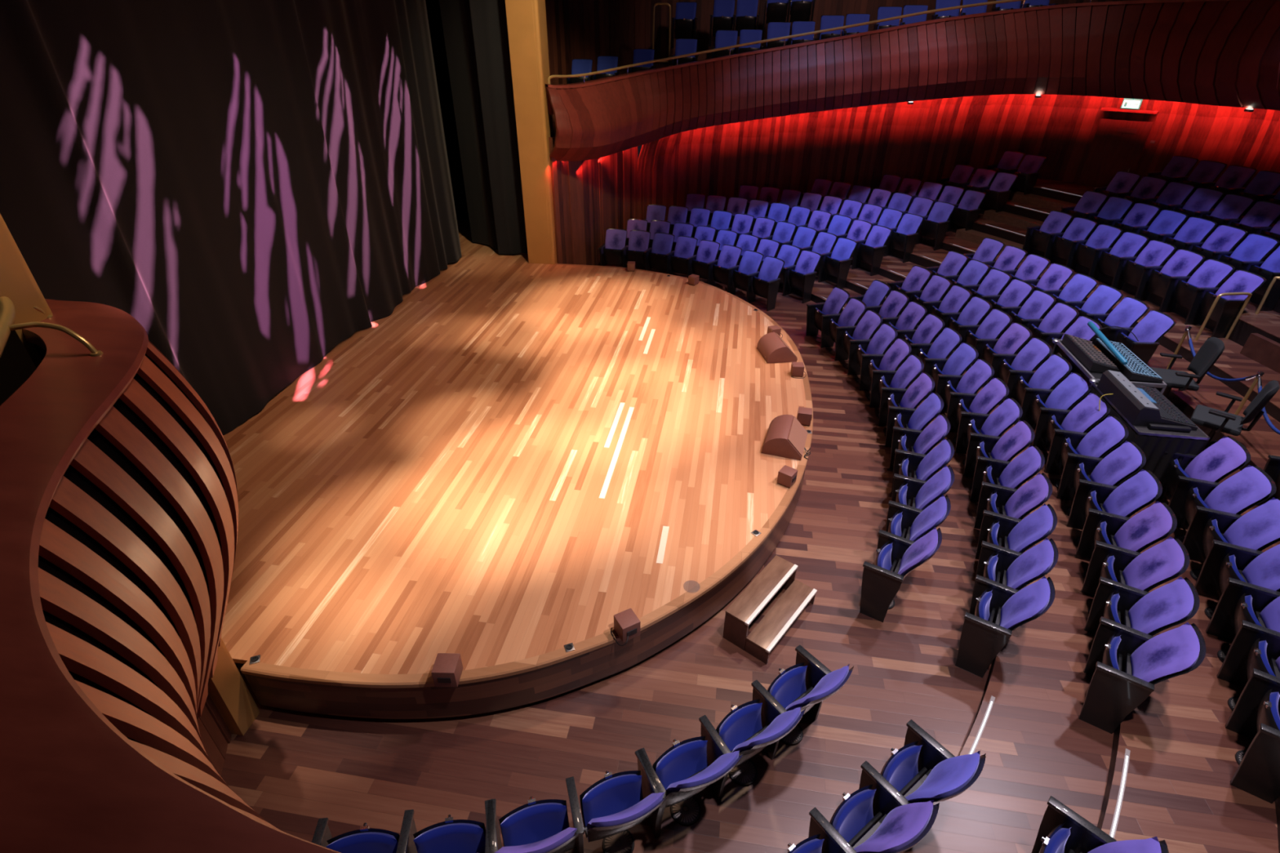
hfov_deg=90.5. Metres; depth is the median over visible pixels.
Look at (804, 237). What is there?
seat
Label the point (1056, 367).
seat
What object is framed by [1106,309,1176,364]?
seat
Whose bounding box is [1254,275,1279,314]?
grab rail
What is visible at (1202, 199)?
seat
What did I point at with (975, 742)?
light strip
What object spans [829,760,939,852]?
seat
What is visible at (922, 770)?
seat
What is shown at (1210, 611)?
grille
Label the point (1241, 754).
grille
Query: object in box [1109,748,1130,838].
light strip
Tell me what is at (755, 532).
socket
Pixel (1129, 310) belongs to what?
seat
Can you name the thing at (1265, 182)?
seat
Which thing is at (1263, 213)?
seat
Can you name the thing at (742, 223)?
seat
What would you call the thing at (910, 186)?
seat
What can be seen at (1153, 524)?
seat
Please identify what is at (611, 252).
seat
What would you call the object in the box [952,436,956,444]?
outlet
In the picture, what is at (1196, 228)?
seat
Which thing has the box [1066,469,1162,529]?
seat
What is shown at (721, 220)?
seat
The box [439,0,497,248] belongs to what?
drape
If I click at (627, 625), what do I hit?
speaker
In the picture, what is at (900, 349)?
seat
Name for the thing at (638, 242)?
seat
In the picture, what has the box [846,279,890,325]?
seat
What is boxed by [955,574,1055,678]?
seat
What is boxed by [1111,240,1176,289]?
seat
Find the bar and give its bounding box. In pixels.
[1087,321,1138,364]
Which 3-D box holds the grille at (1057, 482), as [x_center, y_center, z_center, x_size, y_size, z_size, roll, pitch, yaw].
[5.268,0.737,7.869,0.196,0.008,0.196,5,33,7]
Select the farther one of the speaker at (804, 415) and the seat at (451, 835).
the speaker at (804, 415)
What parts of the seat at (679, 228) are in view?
backrest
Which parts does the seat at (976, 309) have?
panel, armrest, backrest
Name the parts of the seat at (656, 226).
backrest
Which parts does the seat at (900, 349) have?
panel, armrest, backrest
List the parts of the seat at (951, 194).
backrest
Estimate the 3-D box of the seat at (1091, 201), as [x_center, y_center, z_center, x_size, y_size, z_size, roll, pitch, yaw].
[9.274,-4.425,13.373,0.569,0.948,0.547,-11,34,-17]
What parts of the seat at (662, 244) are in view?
panel, armrest, backrest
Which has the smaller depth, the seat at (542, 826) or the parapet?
the seat at (542, 826)
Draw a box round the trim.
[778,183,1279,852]
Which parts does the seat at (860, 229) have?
armrest, backrest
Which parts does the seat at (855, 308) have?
panel, armrest, backrest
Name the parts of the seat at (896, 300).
panel, armrest, backrest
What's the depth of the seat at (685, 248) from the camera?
14.29 m
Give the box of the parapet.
[1240,333,1279,373]
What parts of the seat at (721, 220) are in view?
backrest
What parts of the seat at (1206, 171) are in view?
panel, armrest, backrest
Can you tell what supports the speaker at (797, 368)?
on the stage
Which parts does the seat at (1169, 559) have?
number plate, panel, armrest, backrest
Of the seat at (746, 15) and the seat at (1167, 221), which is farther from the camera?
the seat at (746, 15)
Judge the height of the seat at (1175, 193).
0.948 m
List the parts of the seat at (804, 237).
armrest, backrest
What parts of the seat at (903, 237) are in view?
panel, backrest, panel, armrest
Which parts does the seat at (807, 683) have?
number plate, panel, armrest, backrest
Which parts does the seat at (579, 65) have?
panel, backrest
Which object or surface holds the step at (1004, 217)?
on the floor at (295, 770)
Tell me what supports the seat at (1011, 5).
on the floor at (705, 55)
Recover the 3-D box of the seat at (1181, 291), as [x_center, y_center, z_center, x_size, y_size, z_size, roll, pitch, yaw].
[9.271,-2.275,10.609,0.569,0.948,0.547,-3,32,-5]
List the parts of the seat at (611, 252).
panel, backrest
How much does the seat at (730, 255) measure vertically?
0.948 m
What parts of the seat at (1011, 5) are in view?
backrest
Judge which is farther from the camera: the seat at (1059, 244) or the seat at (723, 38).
the seat at (723, 38)
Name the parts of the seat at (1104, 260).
panel, armrest, backrest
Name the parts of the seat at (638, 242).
panel, backrest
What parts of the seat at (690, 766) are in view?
panel, armrest, number plate, backrest, panel, armrest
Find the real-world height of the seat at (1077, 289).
0.948 m
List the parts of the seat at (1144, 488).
panel, armrest, backrest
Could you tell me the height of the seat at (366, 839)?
0.948 m
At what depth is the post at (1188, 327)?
9.05 m
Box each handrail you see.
[0,296,102,358]
[547,0,1092,84]
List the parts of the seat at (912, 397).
panel, armrest, backrest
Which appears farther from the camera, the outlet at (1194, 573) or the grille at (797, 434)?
the grille at (797, 434)
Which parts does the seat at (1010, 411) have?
panel, armrest, backrest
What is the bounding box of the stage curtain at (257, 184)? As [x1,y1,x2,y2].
[0,0,462,435]
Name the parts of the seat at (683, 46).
panel, backrest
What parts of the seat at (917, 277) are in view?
panel, armrest, backrest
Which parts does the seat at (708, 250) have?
armrest, panel, backrest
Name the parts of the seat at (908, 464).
panel, armrest, backrest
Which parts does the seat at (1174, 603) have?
number plate, panel, armrest, backrest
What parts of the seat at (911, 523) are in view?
panel, armrest, backrest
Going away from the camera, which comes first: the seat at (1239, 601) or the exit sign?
the seat at (1239, 601)
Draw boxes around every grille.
[627,263,634,271]
[688,276,694,284]
[767,327,772,333]
[776,333,797,358]
[782,725,800,742]
[787,416,807,456]
[790,362,793,374]
[1055,480,1060,487]
[1176,535,1184,542]
[1192,569,1200,577]
[1207,608,1215,617]
[1220,650,1228,660]
[1231,697,1238,708]
[1238,751,1245,761]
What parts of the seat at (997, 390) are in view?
panel, armrest, backrest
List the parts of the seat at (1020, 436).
panel, armrest, backrest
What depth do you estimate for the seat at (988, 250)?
12.69 m
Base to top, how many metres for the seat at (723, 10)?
0.948 m
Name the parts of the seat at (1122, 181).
panel, armrest, backrest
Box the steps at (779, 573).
[722,555,817,664]
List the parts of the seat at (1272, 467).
armrest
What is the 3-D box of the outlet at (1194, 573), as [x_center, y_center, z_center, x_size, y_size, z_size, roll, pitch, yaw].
[5.664,1.514,6.365,0.232,0.013,0.232,5,33,7]
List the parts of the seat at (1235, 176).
panel, armrest, backrest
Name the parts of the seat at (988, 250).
panel, armrest, backrest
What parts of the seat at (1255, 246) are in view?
panel, armrest, backrest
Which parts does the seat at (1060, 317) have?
panel, armrest, backrest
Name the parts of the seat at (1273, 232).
panel, armrest, backrest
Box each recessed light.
[1034,94,1041,97]
[1244,108,1253,111]
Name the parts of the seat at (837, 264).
panel, armrest, backrest, panel, armrest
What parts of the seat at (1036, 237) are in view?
panel, armrest, backrest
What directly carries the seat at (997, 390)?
on the floor at (295, 770)
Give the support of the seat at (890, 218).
on the floor at (295, 770)
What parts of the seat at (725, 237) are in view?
backrest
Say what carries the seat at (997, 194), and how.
on the floor at (295, 770)
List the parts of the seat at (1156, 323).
panel, armrest, panel, armrest, backrest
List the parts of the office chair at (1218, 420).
leg, seat, arm, arm, backrest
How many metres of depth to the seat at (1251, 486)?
6.49 m
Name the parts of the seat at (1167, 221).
panel, armrest, backrest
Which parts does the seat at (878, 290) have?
panel, armrest, backrest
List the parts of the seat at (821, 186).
backrest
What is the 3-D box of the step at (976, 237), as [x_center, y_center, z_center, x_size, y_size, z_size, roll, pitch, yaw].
[7.956,-4.174,14.329,0.387,0.170,1.732,-14,35,-21]
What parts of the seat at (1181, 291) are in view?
panel, armrest, backrest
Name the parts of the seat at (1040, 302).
panel, armrest, backrest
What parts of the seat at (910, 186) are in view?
panel, backrest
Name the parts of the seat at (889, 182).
backrest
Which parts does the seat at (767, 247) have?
backrest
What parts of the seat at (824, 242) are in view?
armrest, backrest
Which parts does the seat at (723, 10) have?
panel, backrest, panel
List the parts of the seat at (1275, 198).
panel, armrest, backrest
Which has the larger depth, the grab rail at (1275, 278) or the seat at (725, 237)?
the seat at (725, 237)
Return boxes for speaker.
[431,653,462,687]
[610,608,640,645]
[626,261,635,271]
[688,274,699,285]
[767,324,782,337]
[777,465,797,488]
[790,361,806,377]
[796,406,812,426]
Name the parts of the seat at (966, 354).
panel, armrest, backrest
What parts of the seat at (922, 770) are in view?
number plate, panel, armrest, backrest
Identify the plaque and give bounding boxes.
[1116,127,1137,133]
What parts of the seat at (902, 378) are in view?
panel, armrest, backrest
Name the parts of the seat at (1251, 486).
panel, number plate, armrest, backrest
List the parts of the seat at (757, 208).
backrest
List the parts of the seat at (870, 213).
panel, backrest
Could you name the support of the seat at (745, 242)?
on the floor at (295, 770)
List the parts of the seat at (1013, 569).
panel, armrest, backrest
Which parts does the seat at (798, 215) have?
backrest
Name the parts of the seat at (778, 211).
backrest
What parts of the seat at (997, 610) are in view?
panel, armrest, panel, armrest, backrest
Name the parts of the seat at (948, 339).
panel, armrest, backrest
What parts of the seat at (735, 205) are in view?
backrest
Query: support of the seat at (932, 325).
on the floor at (295, 770)
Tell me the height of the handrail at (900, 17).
1.607 m
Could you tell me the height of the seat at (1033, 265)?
0.948 m
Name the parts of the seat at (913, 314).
panel, armrest, backrest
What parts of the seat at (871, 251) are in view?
panel, armrest, panel, backrest, armrest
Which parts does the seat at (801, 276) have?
panel, armrest, backrest, panel, armrest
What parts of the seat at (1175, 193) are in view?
panel, armrest, backrest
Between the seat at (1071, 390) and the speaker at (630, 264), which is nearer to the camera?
the seat at (1071, 390)
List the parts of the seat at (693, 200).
backrest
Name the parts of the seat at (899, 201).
panel, backrest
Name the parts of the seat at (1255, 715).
panel, panel, armrest, number plate, armrest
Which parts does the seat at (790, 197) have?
backrest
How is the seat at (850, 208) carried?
on the floor at (295, 770)
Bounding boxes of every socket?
[248,654,260,664]
[564,642,574,652]
[751,529,760,536]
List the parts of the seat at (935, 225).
panel, backrest, panel, armrest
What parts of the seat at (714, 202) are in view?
backrest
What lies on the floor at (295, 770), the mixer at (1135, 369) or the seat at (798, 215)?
the seat at (798, 215)
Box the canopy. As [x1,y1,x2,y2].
[1100,106,1159,114]
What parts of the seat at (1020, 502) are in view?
panel, armrest, backrest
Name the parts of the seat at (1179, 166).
panel, armrest, backrest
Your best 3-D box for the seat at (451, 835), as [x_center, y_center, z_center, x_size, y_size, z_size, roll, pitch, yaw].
[-1.179,2.768,4.009,0.547,0.948,0.569,-5,33,-8]
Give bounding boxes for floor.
[221,174,1279,852]
[551,10,991,137]
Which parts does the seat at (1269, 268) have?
panel, armrest, panel, backrest, armrest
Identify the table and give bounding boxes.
[1049,338,1166,432]
[1086,383,1210,499]
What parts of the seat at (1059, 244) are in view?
panel, armrest, backrest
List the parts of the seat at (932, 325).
panel, armrest, backrest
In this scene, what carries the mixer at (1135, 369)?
on the table at (1091, 377)
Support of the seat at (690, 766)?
on the floor at (295, 770)
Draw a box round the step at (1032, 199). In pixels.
[1008,191,1076,211]
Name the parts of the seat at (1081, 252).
panel, armrest, backrest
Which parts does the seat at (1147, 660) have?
number plate, panel, panel, armrest, armrest, backrest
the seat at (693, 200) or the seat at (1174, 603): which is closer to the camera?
the seat at (1174, 603)
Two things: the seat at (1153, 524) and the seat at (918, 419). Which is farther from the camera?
the seat at (918, 419)
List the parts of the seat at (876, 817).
number plate, panel, armrest, backrest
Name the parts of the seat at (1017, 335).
panel, armrest, backrest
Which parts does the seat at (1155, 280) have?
panel, armrest, backrest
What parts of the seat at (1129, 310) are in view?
panel, armrest, backrest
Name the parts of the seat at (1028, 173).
armrest, backrest, panel, armrest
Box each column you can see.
[0,213,259,735]
[505,0,556,264]
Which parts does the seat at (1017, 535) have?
panel, armrest, backrest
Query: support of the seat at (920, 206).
on the floor at (295, 770)
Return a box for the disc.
[683,580,699,592]
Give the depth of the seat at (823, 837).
4.04 m
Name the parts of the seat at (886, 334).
panel, armrest, backrest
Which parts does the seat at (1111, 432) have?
panel, armrest, backrest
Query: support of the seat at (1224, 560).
on the floor at (295, 770)
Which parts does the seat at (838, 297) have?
panel, armrest, backrest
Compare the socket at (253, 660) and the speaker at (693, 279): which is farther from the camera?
the speaker at (693, 279)
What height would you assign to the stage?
0.553 m
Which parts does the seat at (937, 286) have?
panel, armrest, backrest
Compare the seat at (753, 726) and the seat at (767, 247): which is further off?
the seat at (767, 247)
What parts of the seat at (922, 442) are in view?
panel, armrest, backrest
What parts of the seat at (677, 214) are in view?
backrest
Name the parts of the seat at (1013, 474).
panel, armrest, backrest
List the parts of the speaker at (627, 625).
handle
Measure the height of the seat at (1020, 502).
0.948 m
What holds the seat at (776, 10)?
on the floor at (705, 55)
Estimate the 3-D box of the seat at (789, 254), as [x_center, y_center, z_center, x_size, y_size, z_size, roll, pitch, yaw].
[3.095,-3.438,13.868,0.569,0.948,0.547,-24,40,-33]
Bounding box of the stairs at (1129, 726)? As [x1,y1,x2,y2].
[811,186,1279,852]
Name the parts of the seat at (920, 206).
backrest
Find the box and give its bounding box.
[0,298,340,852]
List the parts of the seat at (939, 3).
backrest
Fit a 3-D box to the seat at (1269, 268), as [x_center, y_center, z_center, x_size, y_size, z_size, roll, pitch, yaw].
[10.123,-2.415,10.202,0.569,0.948,0.598,-2,32,-4]
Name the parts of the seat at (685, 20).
panel, backrest, panel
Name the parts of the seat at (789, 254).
backrest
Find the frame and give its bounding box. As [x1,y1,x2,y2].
[652,2,671,66]
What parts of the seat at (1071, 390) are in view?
panel, armrest, backrest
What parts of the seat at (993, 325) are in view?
panel, armrest, backrest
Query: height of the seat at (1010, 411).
0.948 m
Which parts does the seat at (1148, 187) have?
panel, armrest, backrest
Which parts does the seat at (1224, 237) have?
panel, armrest, backrest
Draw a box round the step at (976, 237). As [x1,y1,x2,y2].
[955,227,1022,251]
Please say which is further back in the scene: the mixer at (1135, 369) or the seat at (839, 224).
the seat at (839, 224)
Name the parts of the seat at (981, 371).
panel, armrest, backrest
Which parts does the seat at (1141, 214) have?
panel, armrest, backrest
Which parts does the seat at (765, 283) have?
armrest, panel, backrest, panel, armrest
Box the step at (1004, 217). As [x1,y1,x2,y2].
[982,208,1043,229]
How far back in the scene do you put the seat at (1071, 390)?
8.50 m
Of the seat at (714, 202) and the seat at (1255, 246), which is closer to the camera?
the seat at (1255, 246)
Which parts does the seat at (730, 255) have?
panel, armrest, backrest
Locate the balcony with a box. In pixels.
[546,0,1279,160]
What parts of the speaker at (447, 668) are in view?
handle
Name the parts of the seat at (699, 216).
backrest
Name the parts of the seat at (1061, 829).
number plate, panel, armrest, backrest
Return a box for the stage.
[221,219,813,719]
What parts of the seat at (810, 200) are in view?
backrest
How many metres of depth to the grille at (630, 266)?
13.40 m
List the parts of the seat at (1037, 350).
panel, armrest, backrest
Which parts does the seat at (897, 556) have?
panel, armrest, panel, armrest, backrest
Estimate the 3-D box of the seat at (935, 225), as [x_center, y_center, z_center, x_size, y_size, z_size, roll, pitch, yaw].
[6.765,-4.616,14.569,0.569,0.948,0.598,-19,37,-28]
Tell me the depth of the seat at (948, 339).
10.04 m
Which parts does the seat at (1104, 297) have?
panel, armrest, backrest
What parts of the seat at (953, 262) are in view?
panel, armrest, backrest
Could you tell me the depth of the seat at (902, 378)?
9.30 m
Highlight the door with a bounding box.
[1077,118,1153,186]
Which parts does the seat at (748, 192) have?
backrest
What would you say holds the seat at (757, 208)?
on the floor at (295, 770)
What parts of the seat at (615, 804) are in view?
number plate, backrest, armrest, panel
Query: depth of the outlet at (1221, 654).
5.58 m
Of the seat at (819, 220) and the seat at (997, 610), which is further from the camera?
the seat at (819, 220)
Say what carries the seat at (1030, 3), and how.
on the floor at (705, 55)
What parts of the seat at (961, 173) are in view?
panel, backrest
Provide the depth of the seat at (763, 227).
15.13 m
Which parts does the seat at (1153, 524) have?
panel, armrest, backrest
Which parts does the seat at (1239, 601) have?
number plate, armrest, backrest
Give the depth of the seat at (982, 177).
15.37 m
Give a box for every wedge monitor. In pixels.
[756,332,797,363]
[761,414,810,460]
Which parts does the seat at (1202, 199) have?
panel, armrest, backrest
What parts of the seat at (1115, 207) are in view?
panel, armrest, backrest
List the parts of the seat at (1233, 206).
panel, armrest, backrest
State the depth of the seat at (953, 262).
12.43 m
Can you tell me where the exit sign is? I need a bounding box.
[1120,97,1142,109]
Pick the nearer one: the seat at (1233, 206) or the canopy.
the seat at (1233, 206)
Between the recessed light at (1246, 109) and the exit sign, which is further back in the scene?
the exit sign
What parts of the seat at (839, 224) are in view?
armrest, backrest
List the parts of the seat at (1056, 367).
panel, armrest, backrest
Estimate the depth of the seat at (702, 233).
15.02 m
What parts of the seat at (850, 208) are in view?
backrest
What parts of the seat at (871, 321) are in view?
panel, armrest, backrest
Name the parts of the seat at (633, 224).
backrest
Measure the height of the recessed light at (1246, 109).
0.042 m
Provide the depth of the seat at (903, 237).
14.32 m
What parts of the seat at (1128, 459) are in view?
panel, armrest, backrest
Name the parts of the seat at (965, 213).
panel, backrest, panel, armrest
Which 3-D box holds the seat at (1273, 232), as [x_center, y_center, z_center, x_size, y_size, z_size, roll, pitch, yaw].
[10.811,-3.163,10.755,0.569,0.948,0.547,-4,33,-7]
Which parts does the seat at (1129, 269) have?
panel, armrest, backrest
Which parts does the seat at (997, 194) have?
panel, armrest, panel, backrest, armrest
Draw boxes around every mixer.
[1061,333,1119,372]
[1092,337,1163,382]
[1096,369,1197,432]
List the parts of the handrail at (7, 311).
rail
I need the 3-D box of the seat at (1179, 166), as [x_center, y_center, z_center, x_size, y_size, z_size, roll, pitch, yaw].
[10.989,-5.100,13.223,0.569,0.948,0.547,-10,34,-16]
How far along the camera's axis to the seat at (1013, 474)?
7.33 m
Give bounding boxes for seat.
[311,809,417,852]
[413,799,502,852]
[484,776,584,852]
[566,58,592,84]
[579,747,667,842]
[591,55,619,79]
[598,228,626,266]
[621,230,650,267]
[625,218,647,249]
[628,48,656,72]
[635,715,743,835]
[643,204,666,231]
[643,232,674,271]
[648,220,671,248]
[664,205,688,234]
[665,235,697,275]
[671,1,697,48]
[671,38,698,65]
[671,222,693,251]
[685,193,706,222]
[685,240,719,279]
[686,207,711,237]
[693,225,715,255]
[705,195,726,224]
[706,210,732,241]
[706,244,742,286]
[708,0,736,46]
[711,30,738,57]
[715,229,737,259]
[715,680,806,767]
[725,196,747,227]
[726,213,754,246]
[726,249,764,294]
[733,0,759,35]
[736,233,759,265]
[738,29,763,53]
[738,184,759,213]
[744,199,768,231]
[745,217,775,251]
[746,256,785,311]
[756,238,779,271]
[759,186,780,216]
[762,0,791,33]
[763,221,796,257]
[764,22,791,48]
[764,202,790,235]
[767,644,853,720]
[777,244,800,284]
[779,189,801,219]
[782,205,810,240]
[782,226,817,263]
[782,249,821,303]
[787,0,816,22]
[787,807,856,852]
[788,21,817,44]
[797,209,831,245]
[798,191,822,223]
[800,231,837,270]
[801,177,832,208]
[805,286,849,336]
[810,195,842,228]
[817,14,847,39]
[817,214,852,251]
[817,237,857,288]
[819,181,851,213]
[820,297,866,347]
[828,199,862,233]
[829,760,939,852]
[834,309,882,360]
[835,219,872,257]
[838,184,871,213]
[842,13,870,35]
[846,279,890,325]
[847,203,883,233]
[847,323,897,374]
[851,225,892,275]
[857,188,892,217]
[858,337,911,391]
[859,527,942,622]
[862,289,909,337]
[865,208,903,239]
[868,173,902,205]
[869,354,924,408]
[873,6,906,30]
[876,192,912,222]
[878,372,934,426]
[879,301,927,350]
[880,719,986,803]
[883,213,924,262]
[884,391,943,447]
[885,265,932,309]
[885,494,951,542]
[887,177,922,210]
[889,413,950,469]
[891,438,954,493]
[891,465,954,510]
[893,313,945,364]
[897,196,933,227]
[899,4,928,25]
[903,274,951,310]
[906,181,942,210]
[908,326,962,378]
[915,201,955,250]
[920,284,972,322]
[921,250,968,290]
[923,342,978,395]
[927,185,964,215]
[931,0,964,19]
[935,358,994,413]
[936,164,975,199]
[937,296,991,336]
[941,259,990,300]
[946,189,986,231]
[946,377,1008,432]
[955,308,1012,350]
[955,397,1022,453]
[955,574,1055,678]
[957,168,996,204]
[958,0,987,14]
[958,237,1004,275]
[960,268,1011,312]
[963,419,1035,476]
[969,444,1044,502]
[971,321,1032,366]
[973,472,1052,529]
[973,537,1058,591]
[975,503,1057,559]
[978,172,1017,213]
[978,244,1027,284]
[978,278,1033,324]
[986,151,1024,186]
[987,337,1052,383]
[991,0,1028,11]
[997,289,1056,338]
[999,253,1050,294]
[1003,353,1071,404]
[1006,154,1046,194]
[1016,302,1079,354]
[1017,372,1091,429]
[1020,0,1058,7]
[1020,262,1074,306]
[1022,210,1072,256]
[1031,392,1110,451]
[1031,795,1168,852]
[1035,315,1102,369]
[1041,273,1098,319]
[1044,217,1097,263]
[1044,415,1128,475]
[1056,440,1146,501]
[1061,191,1107,232]
[1063,284,1123,333]
[1065,223,1122,271]
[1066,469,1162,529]
[1075,501,1177,561]
[1078,616,1205,733]
[1080,536,1189,596]
[1084,196,1133,239]
[1084,576,1199,635]
[1085,296,1149,341]
[1088,231,1149,279]
[1093,171,1141,209]
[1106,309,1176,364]
[1107,202,1160,247]
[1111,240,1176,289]
[1116,176,1167,216]
[1132,208,1188,251]
[1134,248,1204,300]
[1141,181,1195,222]
[1147,155,1198,195]
[1157,216,1217,260]
[1159,258,1235,311]
[1160,435,1250,499]
[1167,187,1224,230]
[1168,464,1276,529]
[1173,160,1226,201]
[1182,497,1279,563]
[1183,224,1247,270]
[1184,269,1266,337]
[1194,193,1254,238]
[1194,539,1279,599]
[1199,164,1257,208]
[1205,577,1279,641]
[1210,233,1279,281]
[1216,620,1279,687]
[1222,200,1279,247]
[1225,668,1279,803]
[1226,170,1279,216]
[1239,245,1279,311]
[1250,219,1279,257]
[1254,190,1279,223]
[1256,454,1279,506]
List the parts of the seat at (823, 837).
number plate, panel, armrest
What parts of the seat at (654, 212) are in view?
backrest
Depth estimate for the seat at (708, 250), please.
14.03 m
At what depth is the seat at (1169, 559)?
5.83 m
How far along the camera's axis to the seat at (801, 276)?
13.42 m
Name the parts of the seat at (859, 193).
panel, backrest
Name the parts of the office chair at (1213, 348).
arm, seat, arm, backrest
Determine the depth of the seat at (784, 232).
14.81 m
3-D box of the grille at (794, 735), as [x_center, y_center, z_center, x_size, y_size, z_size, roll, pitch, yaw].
[1.237,2.534,5.268,0.196,0.008,0.196,5,33,7]
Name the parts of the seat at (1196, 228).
panel, armrest, backrest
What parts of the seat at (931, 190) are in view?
panel, backrest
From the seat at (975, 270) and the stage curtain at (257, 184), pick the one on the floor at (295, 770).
the seat at (975, 270)
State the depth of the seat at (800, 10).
14.53 m
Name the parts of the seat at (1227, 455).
panel, armrest, backrest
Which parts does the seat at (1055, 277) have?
panel, armrest, backrest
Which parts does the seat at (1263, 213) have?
panel, armrest, backrest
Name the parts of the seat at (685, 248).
panel, armrest, backrest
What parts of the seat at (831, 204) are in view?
backrest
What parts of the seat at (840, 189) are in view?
backrest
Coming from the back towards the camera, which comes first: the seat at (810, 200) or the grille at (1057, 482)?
the seat at (810, 200)
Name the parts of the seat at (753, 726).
number plate, panel, backrest, armrest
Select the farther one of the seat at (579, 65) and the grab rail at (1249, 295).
the seat at (579, 65)
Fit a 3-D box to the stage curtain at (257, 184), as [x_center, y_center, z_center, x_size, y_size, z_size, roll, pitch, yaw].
[-5.017,-4.064,6.577,0.242,8.605,13.300,5,33,7]
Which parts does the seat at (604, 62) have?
backrest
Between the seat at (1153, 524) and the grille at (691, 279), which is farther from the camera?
the grille at (691, 279)
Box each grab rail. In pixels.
[1194,292,1252,340]
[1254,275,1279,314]
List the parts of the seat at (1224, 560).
panel, number plate, armrest, backrest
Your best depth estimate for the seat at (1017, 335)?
9.86 m
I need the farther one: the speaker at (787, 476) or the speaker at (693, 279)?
the speaker at (693, 279)
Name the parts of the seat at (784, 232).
backrest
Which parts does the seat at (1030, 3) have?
backrest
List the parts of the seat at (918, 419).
panel, armrest, backrest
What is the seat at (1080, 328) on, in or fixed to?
on the floor at (295, 770)
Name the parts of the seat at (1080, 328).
panel, armrest, backrest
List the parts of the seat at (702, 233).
backrest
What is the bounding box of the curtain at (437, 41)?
[425,0,469,220]
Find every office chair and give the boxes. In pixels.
[1150,337,1224,407]
[1190,380,1279,449]
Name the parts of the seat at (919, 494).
panel, armrest, backrest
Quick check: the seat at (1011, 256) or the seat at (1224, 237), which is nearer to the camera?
the seat at (1224, 237)
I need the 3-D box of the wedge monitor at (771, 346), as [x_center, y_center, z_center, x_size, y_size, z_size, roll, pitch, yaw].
[2.171,-1.254,10.010,0.486,0.268,0.567,-4,33,-7]
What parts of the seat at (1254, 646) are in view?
number plate, armrest, backrest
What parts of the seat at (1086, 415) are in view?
panel, armrest, backrest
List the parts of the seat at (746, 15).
backrest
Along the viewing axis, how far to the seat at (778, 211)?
15.76 m
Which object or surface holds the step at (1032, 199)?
on the floor at (295, 770)
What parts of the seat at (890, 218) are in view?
panel, backrest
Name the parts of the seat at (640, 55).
backrest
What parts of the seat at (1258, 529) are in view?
panel, number plate, armrest, backrest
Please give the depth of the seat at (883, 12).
13.59 m
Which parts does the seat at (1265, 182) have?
panel, armrest, backrest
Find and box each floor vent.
[602,829,634,852]
[670,795,701,826]
[728,759,757,786]
[1235,750,1246,764]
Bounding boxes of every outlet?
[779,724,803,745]
[814,337,821,342]
[829,349,835,355]
[843,363,848,368]
[855,377,860,384]
[888,599,894,609]
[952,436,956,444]
[1044,455,1048,464]
[1053,480,1060,488]
[1065,506,1071,515]
[1083,569,1087,577]
[1190,568,1200,580]
[1204,606,1215,619]
[1217,648,1228,662]
[1227,696,1239,711]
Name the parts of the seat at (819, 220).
backrest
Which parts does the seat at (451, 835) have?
number plate, armrest, panel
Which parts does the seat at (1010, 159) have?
backrest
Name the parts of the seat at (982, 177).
panel, armrest, backrest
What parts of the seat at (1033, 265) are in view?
panel, armrest, backrest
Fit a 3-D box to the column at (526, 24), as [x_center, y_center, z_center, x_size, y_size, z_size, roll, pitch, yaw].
[-2.084,-7.429,11.710,0.600,8.850,0.500,5,33,7]
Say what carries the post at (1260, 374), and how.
on the floor at (295, 770)
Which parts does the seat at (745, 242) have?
backrest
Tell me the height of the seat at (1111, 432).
0.948 m
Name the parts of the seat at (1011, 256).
panel, armrest, backrest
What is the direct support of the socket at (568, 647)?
on the stage
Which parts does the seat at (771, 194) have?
backrest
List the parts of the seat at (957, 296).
panel, armrest, backrest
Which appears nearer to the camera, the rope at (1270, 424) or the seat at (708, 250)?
the rope at (1270, 424)
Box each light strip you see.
[968,696,995,754]
[984,223,1025,235]
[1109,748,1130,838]
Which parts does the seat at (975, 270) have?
panel, armrest, backrest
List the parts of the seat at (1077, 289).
panel, armrest, backrest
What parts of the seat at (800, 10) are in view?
backrest, panel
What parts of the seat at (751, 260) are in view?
panel, armrest, backrest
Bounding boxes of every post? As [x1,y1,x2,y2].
[1166,325,1191,368]
[1234,371,1264,415]
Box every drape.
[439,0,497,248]
[469,0,528,254]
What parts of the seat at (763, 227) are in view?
backrest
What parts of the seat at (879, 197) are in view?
panel, backrest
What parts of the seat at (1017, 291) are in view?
panel, armrest, backrest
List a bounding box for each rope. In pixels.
[1186,330,1256,382]
[1257,377,1279,435]
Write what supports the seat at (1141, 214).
on the floor at (295, 770)
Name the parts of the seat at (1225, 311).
panel, armrest, panel, armrest, backrest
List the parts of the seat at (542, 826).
armrest, number plate, backrest, armrest, panel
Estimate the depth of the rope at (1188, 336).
8.41 m
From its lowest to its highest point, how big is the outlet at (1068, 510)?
0.013 m
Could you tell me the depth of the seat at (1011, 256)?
12.24 m
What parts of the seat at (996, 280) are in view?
panel, armrest, backrest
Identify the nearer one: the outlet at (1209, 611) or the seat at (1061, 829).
the seat at (1061, 829)
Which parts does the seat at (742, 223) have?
backrest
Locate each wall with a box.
[197,693,231,777]
[545,0,1133,84]
[548,93,1279,266]
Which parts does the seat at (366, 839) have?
armrest, panel, number plate, armrest, panel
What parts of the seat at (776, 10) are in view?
panel, backrest, panel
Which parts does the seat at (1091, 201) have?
panel, armrest, backrest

